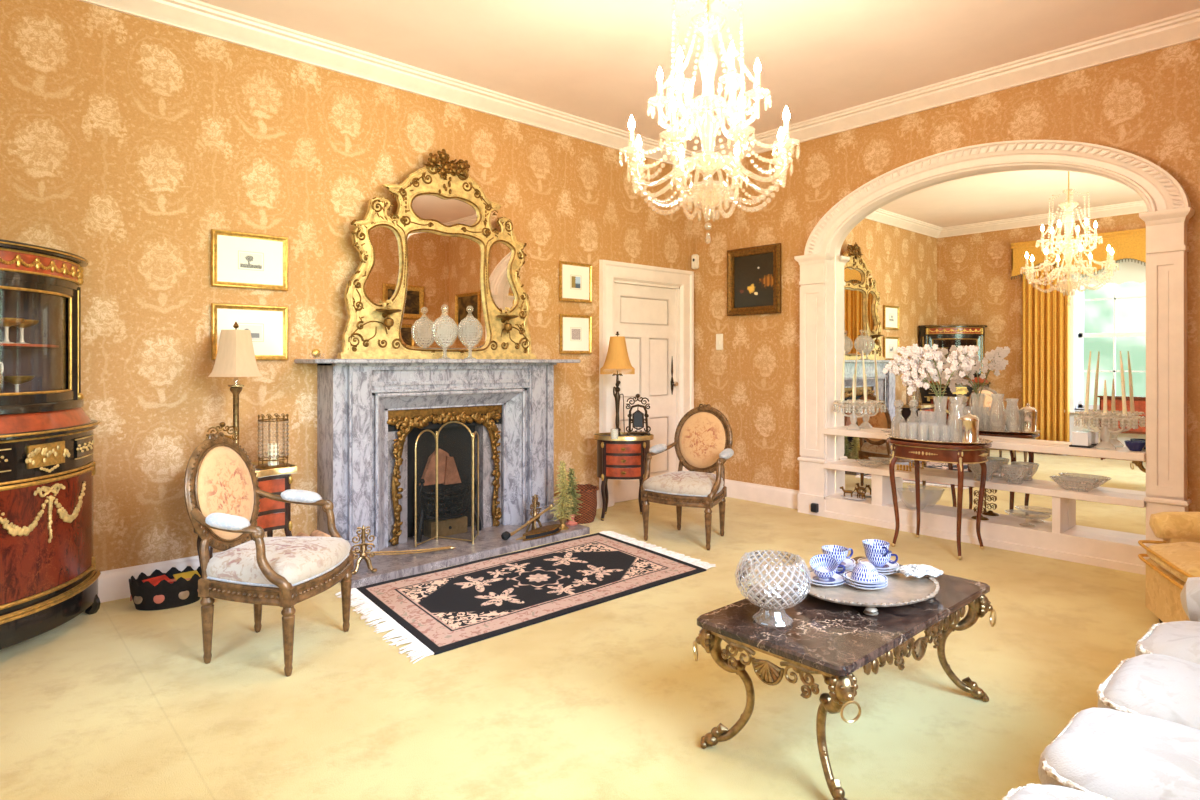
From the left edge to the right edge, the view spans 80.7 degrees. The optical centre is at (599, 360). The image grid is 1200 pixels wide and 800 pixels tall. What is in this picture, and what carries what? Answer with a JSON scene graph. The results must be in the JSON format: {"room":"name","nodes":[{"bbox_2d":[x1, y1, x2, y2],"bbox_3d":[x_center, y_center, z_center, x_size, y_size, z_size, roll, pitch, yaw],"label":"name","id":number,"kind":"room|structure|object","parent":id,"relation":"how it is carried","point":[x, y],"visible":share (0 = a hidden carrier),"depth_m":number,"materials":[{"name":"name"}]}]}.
{"room":"historic interior","nodes":[
{"label":"historic interior","id":0,"kind":"room"},
{"bbox_2d":[0,0,692,571],"bbox_3d":[-1.279,-0.380,5.384,6.450,3.420,0.200,0,0,-42],"label":"wall","id":1,"kind":"structure","parent":0,"point":[126,139],"depth_m":4.27,"materials":[{"name":"paper"}]},
{"bbox_2d":[211,229,287,290],"bbox_3d":[-2.176,-0.625,4.406,0.445,0.345,0.022,0,0,-42],"label":"framed print","id":2,"kind":"object","parent":1,"relation":"attached to","point":[238,259],"visible":1,"depth_m":4.40,"materials":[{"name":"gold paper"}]},
{"bbox_2d":[240,253,261,268],"bbox_3d":[-2.181,-0.625,4.411,0.125,0.090,0.008,0,0,-42],"label":"picture","id":3,"kind":"object","parent":2,"relation":"attached to","point":[247,260],"depth_m":4.41},
{"bbox_2d":[211,303,287,359],"bbox_3d":[-2.176,-0.178,4.406,0.445,0.345,0.022,0,0,-42],"label":"framed print","id":4,"kind":"object","parent":1,"relation":"attached to","point":[268,325],"visible":0.73,"depth_m":4.44,"materials":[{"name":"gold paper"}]},
{"bbox_2d":[240,325,261,339],"bbox_3d":[-2.181,-0.178,4.411,0.125,0.090,0.008,0,0,-42],"label":"picture","id":5,"kind":"object","parent":4,"relation":"attached to","point":[256,330],"depth_m":4.42},
{"bbox_2d":[98,490,599,602],"bbox_3d":[-1.688,1.248,4.860,4.540,0.165,0.028,0,0,-42],"label":"baseboard","id":6,"kind":"structure","parent":1,"relation":"attached to","point":[113,584],"depth_m":3.97,"materials":[{"name":"white paint"}]},
{"bbox_2d":[78,0,694,169],"bbox_3d":[-1.161,-2.025,5.254,5.850,0.130,0.150,0,0,-42],"label":"trim","id":7,"kind":"structure","parent":1,"relation":"attached to","point":[195,16],"depth_m":4.86,"materials":[{"name":"white paint"}]},
{"bbox_2d":[559,261,591,302],"bbox_3d":[-0.208,-0.690,6.188,0.365,0.345,0.022,0,0,-42],"label":"framed print","id":8,"kind":"object","parent":1,"relation":"attached to","point":[575,279],"visible":1,"depth_m":6.19,"materials":[{"name":"paper"}]},
{"bbox_2d":[560,314,591,353],"bbox_3d":[-0.208,-0.235,6.188,0.355,0.345,0.022,0,0,-42],"label":"framed print","id":9,"kind":"object","parent":1,"relation":"attached to","point":[575,330],"visible":1,"depth_m":6.19,"materials":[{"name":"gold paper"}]},
{"bbox_2d":[599,260,693,507],"bbox_3d":[0.438,0.205,6.856,1.270,2.250,0.162,0,0,-42],"label":"door","id":10,"kind":"structure","parent":1,"relation":"in","point":[652,307],"depth_m":6.89,"materials":[{"name":"white paint"}]},
{"bbox_2d":[0,497,1159,799],"bbox_3d":[0.516,1.380,3.401,6.450,0.100,5.750,0,0,-42],"label":"floor","id":11,"kind":"structure","parent":0,"point":[609,700],"depth_m":2.79,"materials":[{"name":"carpet"}]},
{"bbox_2d":[0,239,100,649],"bbox_3d":[-2.781,0.401,3.320,0.787,1.882,0.788,0,0,-43],"label":"tall cabinet","id":12,"kind":"object","parent":11,"relation":"on","point":[49,576],"visible":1,"depth_m":3.37,"materials":[{"name":"brown wood"}]},
{"bbox_2d":[0,318,24,343],"bbox_3d":[-2.886,-0.144,3.433,0.140,0.125,0.140,0,0,-42],"label":"compote","id":13,"kind":"object","parent":12,"relation":"on","point":[6,323],"visible":0.83,"depth_m":3.42,"materials":[{"name":"gold metal"}]},
{"bbox_2d":[0,318,24,326],"bbox_3d":[-2.886,-0.187,3.433,0.140,0.040,0.140,0,0,-42],"label":"bowl","id":14,"kind":"object","parent":13,"relation":"on","point":[5,322],"depth_m":3.41,"materials":[{"name":"gold metal"}]},
{"bbox_2d":[3,376,34,392],"bbox_3d":[-2.902,0.138,3.514,0.140,0.125,0.140,0,0,-42],"label":"compote","id":15,"kind":"object","parent":12,"relation":"on","point":[16,380],"visible":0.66,"depth_m":3.48,"materials":[{"name":"gold metal"}]},
{"bbox_2d":[3,376,34,383],"bbox_3d":[-2.902,0.095,3.514,0.140,0.040,0.140,0,0,-42],"label":"bowl","id":16,"kind":"object","parent":15,"relation":"on","point":[10,379],"depth_m":3.48,"materials":[{"name":"gold metal"}]},
{"bbox_2d":[14,319,38,343],"bbox_3d":[-2.920,-0.144,3.564,0.140,0.125,0.140,0,0,-42],"label":"compote","id":17,"kind":"object","parent":12,"relation":"on","point":[27,323],"visible":0.66,"depth_m":3.56,"materials":[{"name":"stone"}]},
{"bbox_2d":[14,319,38,327],"bbox_3d":[-2.920,-0.187,3.564,0.140,0.040,0.140,0,0,-42],"label":"bowl","id":18,"kind":"object","parent":17,"relation":"on","point":[27,323],"depth_m":3.55,"materials":[{"name":"gold metal"}]},
{"bbox_2d":[0,343,58,347],"bbox_3d":[-2.903,-0.076,3.323,0.606,0.012,0.606,0,0,-42],"label":"shelf","id":19,"kind":"object","parent":12,"relation":"attached to","point":[2,345],"depth_m":3.48,"materials":[{"name":"brown wood"}]},
{"bbox_2d":[129,566,201,610],"bbox_3d":[-2.370,1.247,3.877,0.364,0.166,0.250,0,0,-30],"label":"basket","id":20,"kind":"object","parent":11,"relation":"on","point":[146,596],"visible":0.78,"depth_m":3.79,"materials":[{"name":"black fabric"}]},
{"bbox_2d":[142,575,172,585],"bbox_3d":[-2.407,1.201,3.843,0.087,0.034,0.120,0,0,31],"label":"magazine","id":21,"kind":"object","parent":20,"relation":"in","point":[154,581],"visible":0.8,"depth_m":3.85,"materials":[{"name":"red paper"}]},
{"bbox_2d":[194,461,296,565],"bbox_3d":[-2.065,0.978,4.091,0.532,0.721,0.394,0,0,-42],"label":"side table","id":22,"kind":"object","parent":11,"relation":"on","point":[273,515],"visible":0.3,"depth_m":4.07,"materials":[{"name":"wood"}]},
{"bbox_2d":[206,422,238,440],"bbox_3d":[-2.172,0.503,4.063,0.174,0.310,0.139,0,0,-27],"label":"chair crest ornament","id":23,"kind":"object","parent":22,"relation":"on","point":[222,424],"visible":0.28,"depth_m":4.05,"materials":[{"name":"wood"}]},
{"bbox_2d":[208,322,262,443],"bbox_3d":[-2.124,0.201,4.120,0.310,0.868,0.310,0,0,-42],"label":"table lamp","id":24,"kind":"object","parent":22,"relation":"on","point":[235,357],"visible":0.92,"depth_m":4.04,"materials":[{"name":"fabric"}]},
{"bbox_2d":[255,413,290,469],"bbox_3d":[-1.940,0.475,4.192,0.196,0.311,0.196,0,0,-42],"label":"candle lantern","id":25,"kind":"object","parent":22,"relation":"on","point":[273,460],"visible":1,"depth_m":4.17,"materials":[{"name":"gold metal"}]},
{"bbox_2d":[268,443,278,464],"bbox_3d":[-1.940,0.553,4.192,0.060,0.126,0.060,0,0,-42],"label":"candle","id":26,"kind":"object","parent":25,"relation":"on","point":[273,453],"depth_m":4.17,"materials":[{"name":"beige wax"}]},
{"bbox_2d":[184,432,353,676],"bbox_3d":[-1.517,0.833,3.263,0.606,0.994,0.656,0,0,8],"label":"armchair","id":27,"kind":"object","parent":11,"relation":"on","point":[222,492],"visible":1,"depth_m":3.13,"materials":[{"name":"fabric"}]},
{"bbox_2d":[206,536,350,584],"bbox_3d":[-1.483,0.895,3.258,0.525,0.119,0.537,0,0,8],"label":"seat cushion","id":28,"kind":"object","parent":27,"relation":"on","point":[295,560],"depth_m":3.11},
{"bbox_2d":[339,520,589,588],"bbox_3d":[-0.978,1.305,5.026,1.925,0.050,0.735,0,0,-42],"label":"hearth slab","id":29,"kind":"object","parent":11,"relation":"on","point":[489,542],"visible":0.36,"depth_m":4.81,"materials":[{"name":"stone"}]},
{"bbox_2d":[351,525,376,574],"bbox_3d":[-1.438,1.141,4.293,0.156,0.292,0.122,0,0,-22],"label":"andiron","id":30,"kind":"object","parent":29,"relation":"on","point":[363,546],"visible":0.98,"depth_m":4.28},
{"bbox_2d":[353,546,455,554],"bbox_3d":[-1.300,1.212,4.516,0.834,0.114,0.074,0,0,-42],"label":"tongs","id":31,"kind":"object","parent":29,"relation":"on","point":[448,547],"visible":0.66,"depth_m":4.56,"materials":[{"name":"gold metal"}]},
{"bbox_2d":[294,359,580,558],"bbox_3d":[-1.077,0.634,5.183,2.140,1.293,0.370,0,0,-42],"label":"fireplace surround","id":32,"kind":"object","parent":29,"relation":"on","point":[372,413],"visible":1,"depth_m":5.04,"materials":[{"name":"grey stone"}]},
{"bbox_2d":[337,149,535,358],"bbox_3d":[-1.087,-0.782,5.157,1.600,1.547,0.200,0,0,-42],"label":"mirror","id":33,"kind":"object","parent":32,"relation":"on","point":[440,246],"visible":1,"depth_m":5.15,"materials":[{"name":"gold metal"}]},
{"bbox_2d":[365,226,399,304],"bbox_3d":[-1.508,-0.661,4.883,0.285,0.561,0.004,0,0,-42],"label":"mirror glass","id":34,"kind":"object","parent":33,"relation":"attached to","point":[382,284],"depth_m":4.89,"materials":[{"name":"silver metal"}]},
{"bbox_2d":[400,231,487,349],"bbox_3d":[-1.140,-0.512,5.216,0.760,0.875,0.004,0,0,-42],"label":"mirror glass","id":35,"kind":"object","parent":33,"relation":"attached to","point":[444,268],"depth_m":5.20,"materials":[{"name":"silver metal"}]},
{"bbox_2d":[412,195,478,225],"bbox_3d":[-1.140,-1.104,5.216,0.580,0.228,0.004,0,0,-42],"label":"mirror glass","id":36,"kind":"object","parent":33,"relation":"attached to","point":[447,211],"depth_m":5.21,"materials":[{"name":"silver metal"}]},
{"bbox_2d":[489,242,515,311],"bbox_3d":[-0.772,-0.661,5.549,0.285,0.561,0.004,0,0,-42],"label":"mirror glass","id":37,"kind":"object","parent":33,"relation":"attached to","point":[502,277],"depth_m":5.55,"materials":[{"name":"silver metal"}]},
{"bbox_2d":[294,359,580,362],"bbox_3d":[-1.075,0.001,5.181,2.140,0.028,0.365,0,0,-42],"label":"mantel shelf","id":38,"kind":"object","parent":32,"relation":"attached to","point":[296,360],"depth_m":4.89,"materials":[{"name":"grey stone"}]},
{"bbox_2d":[431,304,457,358],"bbox_3d":[-1.109,-0.208,5.039,0.190,0.391,0.190,0,0,-42],"label":"jar","id":39,"kind":"object","parent":32,"relation":"on","point":[447,316],"visible":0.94,"depth_m":5.03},
{"bbox_2d":[388,405,501,431],"bbox_3d":[-1.165,0.415,5.244,0.960,0.150,0.120,0,0,-42],"label":"hood","id":40,"kind":"object","parent":32,"relation":"attached to","point":[411,413],"depth_m":5.20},
{"bbox_2d":[457,308,482,358],"bbox_3d":[-0.948,-0.208,5.145,0.190,0.391,0.190,0,0,-42],"label":"jar","id":41,"kind":"object","parent":32,"relation":"on","point":[466,308],"visible":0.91,"depth_m":5.13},
{"bbox_2d":[415,421,478,546],"bbox_3d":[-1.076,0.853,4.991,0.465,0.854,0.216,0,0,-18],"label":"fire screen","id":42,"kind":"object","parent":29,"relation":"on","point":[436,435],"visible":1,"depth_m":5.01,"materials":[{"name":"gold metal"}]},
{"bbox_2d":[414,448,480,541],"bbox_3d":[-1.132,0.966,5.207,0.540,0.632,0.200,0,0,-42],"label":"grate","id":43,"kind":"object","parent":29,"relation":"on","point":[452,520],"visible":0.91,"depth_m":5.19,"materials":[{"name":"metal"}]},
{"bbox_2d":[501,504,552,539],"bbox_3d":[-0.533,1.186,5.212,0.060,0.194,0.487,0,0,42],"label":"brush","id":44,"kind":"object","parent":29,"relation":"on","point":[505,535],"visible":1,"depth_m":5.15,"materials":[{"name":"gold metal"}]},
{"bbox_2d":[526,495,542,531],"bbox_3d":[-0.485,1.141,5.291,0.122,0.292,0.156,0,0,28],"label":"dog","id":45,"kind":"object","parent":29,"relation":"on","point":[535,502],"visible":0.83,"depth_m":5.28},
{"bbox_2d":[516,524,560,540],"bbox_3d":[-0.445,1.251,5.134,0.110,0.057,0.431,0,0,43],"label":"bellows","id":46,"kind":"object","parent":29,"relation":"on","point":[548,530],"visible":1,"depth_m":5.12,"materials":[{"name":"brown wood"}]},
{"bbox_2d":[550,460,573,529],"bbox_3d":[-0.289,1.019,5.380,0.190,0.523,0.178,0,0,11],"label":"tree","id":47,"kind":"object","parent":29,"relation":"on","point":[563,484],"visible":0.98,"depth_m":5.37,"materials":[{"name":"green plant"}]},
{"bbox_2d":[565,468,581,525],"bbox_3d":[-0.222,1.058,5.534,0.200,0.443,0.203,0,0,-42],"label":"tree","id":48,"kind":"object","parent":29,"relation":"on","point":[571,474],"visible":0.7,"depth_m":5.51,"materials":[{"name":"green plant"}]},
{"bbox_2d":[335,531,715,663],"bbox_3d":[-0.372,1.321,4.301,2.317,0.016,1.195,0,0,-42],"label":"rug","id":49,"kind":"object","parent":11,"relation":"on","point":[442,610],"visible":0.94,"depth_m":4.09,"materials":[{"name":"fabric"}]},
{"bbox_2d":[565,484,598,523],"bbox_3d":[-0.168,1.181,5.878,0.312,0.299,0.312,0,0,-42],"label":"wicker basket","id":50,"kind":"object","parent":11,"relation":"on","point":[588,499],"visible":0.58,"depth_m":5.76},
{"bbox_2d":[593,432,653,520],"bbox_3d":[0.199,0.980,5.994,0.512,0.716,0.372,0,0,2],"label":"side table","id":51,"kind":"object","parent":11,"relation":"on","point":[622,458],"visible":0.88,"depth_m":5.86,"materials":[{"name":"brown wood"}]},
{"bbox_2d":[600,331,634,436],"bbox_3d":[0.147,0.195,5.933,0.292,0.890,0.292,0,0,-42],"label":"table lamp","id":52,"kind":"object","parent":51,"relation":"on","point":[617,357],"visible":0.96,"depth_m":5.87,"materials":[{"name":"fabric"}]},
{"bbox_2d":[626,394,650,435],"bbox_3d":[0.326,0.475,6.107,0.217,0.387,0.173,0,0,-2],"label":"frame","id":53,"kind":"object","parent":51,"relation":"on","point":[637,419],"visible":1,"depth_m":6.05,"materials":[{"name":"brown metal"}]},
{"bbox_2d":[641,404,733,549],"bbox_3d":[0.675,0.833,5.297,0.656,0.994,0.606,0,0,32],"label":"armchair","id":54,"kind":"object","parent":11,"relation":"on","point":[703,439],"visible":1,"depth_m":5.34,"materials":[{"name":"fabric"}]},
{"bbox_2d":[643,471,723,495],"bbox_3d":[0.657,0.895,5.268,0.537,0.119,0.525,0,0,32],"label":"seat cushion","id":55,"kind":"object","parent":54,"relation":"on","point":[679,483],"depth_m":5.10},
{"bbox_2d":[693,556,995,799],"bbox_3d":[0.935,1.105,2.606,1.160,0.450,0.616,0,0,-42],"label":"coffee table","id":56,"kind":"object","parent":11,"relation":"on","point":[832,640],"visible":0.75,"depth_m":2.35,"materials":[{"name":"stone"}]},
{"bbox_2d":[735,550,811,624],"bbox_3d":[0.584,0.772,2.387,0.252,0.214,0.252,0,0,7],"label":"crystal bowl","id":57,"kind":"object","parent":56,"relation":"on","point":[800,588],"visible":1,"depth_m":2.33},
{"bbox_2d":[794,561,939,615],"bbox_3d":[1.004,0.854,2.669,0.584,0.051,0.480,0,0,-34],"label":"tray","id":58,"kind":"object","parent":56,"relation":"on","point":[901,590],"visible":0.61,"depth_m":2.58,"materials":[{"name":"silver metal"}]},
{"bbox_2d":[808,580,845,586],"bbox_3d":[0.852,0.838,2.687,0.156,0.018,0.156,0,0,-42],"label":"saucer","id":59,"kind":"object","parent":58,"relation":"on","point":[811,582],"visible":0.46,"depth_m":2.64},
{"bbox_2d":[803,570,845,583],"bbox_3d":[0.852,0.828,2.687,0.156,0.018,0.156,0,0,-42],"label":"saucer","id":60,"kind":"object","parent":59,"relation":"on","point":[836,578],"visible":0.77,"depth_m":2.68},
{"bbox_2d":[810,554,844,578],"bbox_3d":[0.851,0.783,2.669,0.113,0.082,0.102,0,0,-25],"label":"teacup","id":61,"kind":"object","parent":60,"relation":"on","point":[824,566],"visible":1,"depth_m":2.69,"materials":[{"name":"blue"}]},
{"bbox_2d":[844,581,887,589],"bbox_3d":[0.996,0.838,2.648,0.156,0.018,0.156,0,0,-42],"label":"saucer","id":62,"kind":"object","parent":58,"relation":"on","point":[846,582],"visible":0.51,"depth_m":2.61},
{"bbox_2d":[845,577,887,586],"bbox_3d":[0.996,0.828,2.648,0.156,0.018,0.156,0,0,-42],"label":"saucer","id":63,"kind":"object","parent":62,"relation":"on","point":[846,579],"visible":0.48,"depth_m":2.61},
{"bbox_2d":[843,571,887,583],"bbox_3d":[0.996,0.817,2.648,0.156,0.018,0.156,0,0,-42],"label":"saucer","id":64,"kind":"object","parent":63,"relation":"on","point":[883,578],"visible":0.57,"depth_m":2.63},
{"bbox_2d":[851,561,879,581],"bbox_3d":[0.998,0.786,2.650,0.111,0.056,0.104,0,0,-41],"label":"teacup","id":65,"kind":"object","parent":64,"relation":"on","point":[864,571],"visible":1,"depth_m":2.62,"materials":[{"name":"blue"}]},
{"bbox_2d":[878,571,895,574],"bbox_3d":[1.114,0.838,2.830,0.156,0.018,0.156,0,0,-42],"label":"saucer","id":66,"kind":"object","parent":58,"relation":"on","point":[892,572],"visible":0.23,"depth_m":2.77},
{"bbox_2d":[857,563,894,571],"bbox_3d":[1.114,0.828,2.830,0.156,0.018,0.156,0,0,-42],"label":"saucer","id":67,"kind":"object","parent":66,"relation":"on","point":[888,570],"visible":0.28,"depth_m":2.76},
{"bbox_2d":[857,557,898,569],"bbox_3d":[1.114,0.817,2.830,0.156,0.018,0.156,0,0,-42],"label":"saucer","id":68,"kind":"object","parent":67,"relation":"on","point":[888,565],"visible":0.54,"depth_m":2.82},
{"bbox_2d":[864,550,897,566],"bbox_3d":[1.115,0.789,2.826,0.104,0.056,0.111,0,0,-11],"label":"teacup","id":69,"kind":"object","parent":68,"relation":"on","point":[878,560],"visible":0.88,"depth_m":2.79,"materials":[{"name":"blue"}]},
{"bbox_2d":[862,539,889,556],"bbox_3d":[1.110,0.756,2.831,0.111,0.056,0.104,0,0,37],"label":"teacup","id":70,"kind":"object","parent":69,"relation":"on","point":[875,546],"visible":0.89,"depth_m":2.81,"materials":[{"name":"blue"}]},
{"bbox_2d":[893,564,942,577],"bbox_3d":[1.239,0.811,2.746,0.162,0.041,0.104,0,0,-7],"label":"napkin","id":71,"kind":"object","parent":58,"relation":"on","point":[918,571],"visible":1,"depth_m":2.72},
{"bbox_3d":[0.941,0.838,2.828,0.156,0.018,0.156,0,0,-42],"label":"saucer","id":72,"kind":"object","parent":58,"relation":"on","visible":0},
{"bbox_3d":[0.941,0.828,2.828,0.156,0.018,0.156,0,0,-42],"label":"saucer","id":73,"kind":"object","parent":72,"relation":"on","visible":0},
{"bbox_2d":[837,564,855,569],"bbox_3d":[0.941,0.817,2.828,0.156,0.018,0.156,0,0,-42],"label":"saucer","id":74,"kind":"object","parent":73,"relation":"on","point":[853,565],"visible":0.16,"depth_m":2.78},
{"bbox_2d":[838,558,854,566],"bbox_3d":[0.941,0.806,2.828,0.156,0.018,0.156,0,0,-42],"label":"saucer","id":75,"kind":"object","parent":74,"relation":"on","point":[847,562],"visible":0.2,"depth_m":2.82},
{"bbox_2d":[821,545,852,563],"bbox_3d":[0.944,0.778,2.826,0.111,0.056,0.104,0,0,34],"label":"teacup","id":76,"kind":"object","parent":75,"relation":"on","point":[840,553],"visible":0.8,"depth_m":2.82,"materials":[{"name":"blue"}]},
{"bbox_2d":[886,437,991,559],"bbox_3d":[2.398,0.948,5.017,0.548,0.765,0.684,0,0,-42],"label":"console table","id":77,"kind":"object","parent":11,"relation":"on","point":[960,455],"visible":0.93,"depth_m":4.87,"materials":[{"name":"brown wood"}]},
{"bbox_2d":[886,433,992,444],"bbox_3d":[2.391,0.552,5.010,0.502,0.024,0.705,0,0,-42],"label":"serving tray","id":78,"kind":"object","parent":77,"relation":"on","point":[899,436],"visible":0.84,"depth_m":4.96,"materials":[{"name":"silver metal"}]},
{"bbox_2d":[882,344,977,437],"bbox_3d":[2.438,0.214,5.215,0.208,0.688,0.648,0,0,-39],"label":"flowers","id":79,"kind":"object","parent":78,"relation":"on","point":[920,371],"visible":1,"depth_m":5.18,"materials":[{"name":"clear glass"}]},
{"bbox_2d":[958,410,979,444],"bbox_3d":[2.496,0.446,4.775,0.128,0.225,0.128,0,0,-42],"label":"ice bucket","id":80,"kind":"object","parent":78,"relation":"on","point":[968,423],"visible":0.88,"depth_m":4.73,"materials":[{"name":"silver metal"}]},
{"bbox_2d":[824,427,1145,574],"bbox_3d":[2.717,0.953,5.272,0.195,0.755,2.200,0,0,-42],"label":"shelf unit","id":81,"kind":"object","parent":11,"relation":"on","point":[1057,541],"visible":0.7,"depth_m":4.96,"materials":[{"name":"white paint"}]},
{"bbox_2d":[833,351,873,429],"bbox_3d":[2.125,0.244,5.916,0.140,0.660,0.351,0,0,-42],"label":"candelabrum","id":82,"kind":"object","parent":81,"relation":"on","point":[843,367],"visible":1,"depth_m":5.91,"materials":[{"name":"beige wax"}]},
{"bbox_2d":[841,351,844,402],"bbox_3d":[2.060,0.134,5.987,0.022,0.441,0.040,0,0,-42],"label":"candle","id":83,"kind":"object","parent":82,"relation":"on","point":[843,368],"depth_m":5.98,"materials":[{"name":"beige wax"}]},
{"bbox_2d":[862,351,866,403],"bbox_3d":[2.190,0.134,5.844,0.022,0.441,0.040,0,0,-42],"label":"candle","id":84,"kind":"object","parent":82,"relation":"on","point":[864,377],"depth_m":5.84,"materials":[{"name":"beige wax"}]},
{"bbox_2d":[969,460,998,480],"bbox_3d":[2.799,0.799,5.163,0.171,0.138,0.209,0,0,-42],"label":"bowl","id":85,"kind":"object","parent":81,"relation":"on","point":[994,463],"visible":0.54,"depth_m":5.15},
{"bbox_2d":[1001,464,1028,483],"bbox_3d":[2.940,0.806,5.008,0.162,0.123,0.180,0,0,-42],"label":"bowl","id":86,"kind":"object","parent":81,"relation":"on","point":[1004,466],"visible":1,"depth_m":4.99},
{"bbox_2d":[1051,476,1100,491],"bbox_3d":[3.195,0.829,4.740,0.177,0.078,0.312,0,0,-42],"label":"scalloped bowl","id":87,"kind":"object","parent":81,"relation":"on","point":[1054,478],"visible":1,"depth_m":4.71,"materials":[{"name":"clear glass"}]},
{"bbox_2d":[1069,445,1093,447],"bbox_3d":[3.223,0.569,4.725,0.100,0.010,0.120,0,0,-42],"label":"stand","id":88,"kind":"object","parent":81,"relation":"on","point":[1090,446],"visible":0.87,"depth_m":4.69,"materials":[{"name":"black plastic"}]},
{"bbox_2d":[1072,431,1090,445],"bbox_3d":[3.223,0.519,4.725,0.080,0.090,0.090,0,0,-42],"label":"box","id":89,"kind":"object","parent":88,"relation":"on","point":[1079,438],"visible":1,"depth_m":4.70,"materials":[{"name":"white ceramic"}]},
{"bbox_2d":[1074,351,1137,449],"bbox_3d":[3.303,0.254,4.615,0.140,0.640,0.351,0,0,-42],"label":"candelabrum","id":90,"kind":"object","parent":81,"relation":"on","point":[1124,409],"visible":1,"depth_m":4.61,"materials":[{"name":"beige wax"}]},
{"bbox_2d":[1084,351,1090,413],"bbox_3d":[3.237,0.144,4.686,0.022,0.421,0.040,0,0,-42],"label":"candle","id":91,"kind":"object","parent":90,"relation":"on","point":[1089,363],"depth_m":4.68,"materials":[{"name":"beige wax"}]},
{"bbox_2d":[1103,380,1106,414],"bbox_3d":[3.302,0.238,4.614,0.022,0.231,0.023,0,0,-42],"label":"candle","id":92,"kind":"object","parent":90,"relation":"on","point":[1105,388],"depth_m":4.61,"materials":[{"name":"beige wax"}]},
{"bbox_2d":[1120,351,1126,415],"bbox_3d":[3.367,0.144,4.543,0.022,0.421,0.040,0,0,-42],"label":"candle","id":93,"kind":"object","parent":90,"relation":"on","point":[1124,409],"depth_m":4.54,"materials":[{"name":"beige wax"}]},
{"bbox_2d":[1124,440,1145,450],"bbox_3d":[3.425,0.544,4.516,0.116,0.060,0.116,0,0,-42],"label":"bowl","id":94,"kind":"object","parent":81,"relation":"on","point":[1132,445],"visible":0.98,"depth_m":4.49,"materials":[{"name":"blue"}]},
{"bbox_2d":[1002,577,1199,799],"bbox_3d":[1.625,0.876,1.588,2.300,0.908,0.913,0,0,-42],"label":"sofa","id":95,"kind":"object","parent":11,"relation":"on","point":[1141,741],"visible":1,"depth_m":1.68,"materials":[{"name":"white fabric"}]},
{"bbox_2d":[1008,785,1107,799],"bbox_3d":[1.056,0.957,1.120,0.500,0.177,0.841,0,0,-42],"label":"seat cushion","id":96,"kind":"object","parent":95,"relation":"on","point":[1027,792],"depth_m":1.47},
{"bbox_2d":[1038,707,1199,799],"bbox_3d":[1.424,0.956,1.452,0.490,0.177,0.845,0,0,-42],"label":"seat cushion","id":97,"kind":"object","parent":95,"relation":"on","point":[1110,754],"depth_m":1.59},
{"bbox_2d":[1098,654,1199,729],"bbox_3d":[1.788,0.957,1.780,0.490,0.176,0.840,0,0,-42],"label":"seat cushion","id":98,"kind":"object","parent":95,"relation":"on","point":[1165,687],"depth_m":1.92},
{"bbox_2d":[1135,621,1199,663],"bbox_3d":[2.128,0.955,2.090,0.430,0.179,0.842,0,0,-42],"label":"seat cushion","id":99,"kind":"object","parent":95,"relation":"on","point":[1178,639],"depth_m":2.28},
{"bbox_2d":[1138,512,1199,622],"bbox_3d":[3.034,0.865,3.190,0.838,0.930,0.810,0,0,21],"label":"armchair","id":100,"kind":"object","parent":11,"relation":"on","point":[1175,559],"visible":0.92,"depth_m":3.47,"materials":[{"name":"fabric"}]},
{"bbox_2d":[1146,542,1199,581],"bbox_3d":[2.985,0.952,3.209,0.720,0.136,0.600,0,0,21],"label":"seat cushion","id":101,"kind":"object","parent":100,"relation":"on","point":[1175,561],"depth_m":3.31,"materials":[{"name":"fabric"}]},
{"bbox_2d":[198,0,1199,151],"bbox_3d":[0.516,-2.140,3.401,6.450,0.100,5.750,0,0,-42],"label":"ceiling","id":102,"kind":"structure","parent":0,"point":[599,61],"depth_m":4.60,"materials":[{"name":"paint"}]},
{"bbox_2d":[619,0,799,241],"bbox_3d":[0.525,-1.331,3.429,0.861,1.518,0.861,0,0,-42],"label":"chandelier","id":103,"kind":"object","parent":102,"relation":"hanging from","point":[741,102],"visible":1,"depth_m":3.38,"materials":[{"name":"clear glass"}]},
{"bbox_2d":[693,39,1199,511],"bbox_3d":[2.796,-0.380,5.465,0.300,3.420,5.150,0,0,-42],"label":"wall","id":104,"kind":"structure","parent":0,"point":[1146,106],"depth_m":6.13,"materials":[{"name":"paper"}]},
{"bbox_2d":[727,243,780,315],"bbox_3d":[1.445,-0.760,6.683,0.045,0.640,0.600,0,0,-42],"label":"oil painting","id":105,"kind":"object","parent":104,"relation":"attached to","point":[753,273],"visible":1,"depth_m":6.68},
{"bbox_2d":[734,252,772,307],"bbox_3d":[1.459,-0.760,6.696,0.006,0.490,0.450,0,0,-42],"label":"picture","id":106,"kind":"object","parent":105,"relation":"attached to","point":[753,271],"depth_m":6.69},
{"bbox_2d":[725,479,799,508],"bbox_3d":[2.684,1.248,5.343,0.028,0.165,5.120,0,0,-42],"label":"baseboard","id":107,"kind":"structure","parent":104,"relation":"attached to","point":[771,495],"depth_m":6.61,"materials":[{"name":"white paint"}]},
{"bbox_2d":[693,8,1199,170],"bbox_3d":[2.629,-2.025,5.314,0.150,0.130,5.150,0,0,-42],"label":"trim","id":108,"kind":"structure","parent":104,"relation":"attached to","point":[1184,27],"depth_m":5.12,"materials":[{"name":"white paint"}]},
{"bbox_2d":[835,168,1147,539],"bbox_3d":[2.794,-0.125,5.341,0.012,2.570,2.200,0,0,-42],"label":"arched mirror","id":109,"kind":"object","parent":104,"relation":"attached to","point":[1038,270],"visible":0.86,"depth_m":5.15,"materials":[{"name":"mirror"}]},
{"bbox_2d":[794,140,1193,574],"bbox_3d":[2.696,-0.125,5.289,0.204,2.910,2.703,0,0,-42],"label":"arch surround","id":110,"kind":"object","parent":104,"relation":"attached to","point":[1168,215],"visible":0.99,"depth_m":4.80,"materials":[{"name":"white paint"}]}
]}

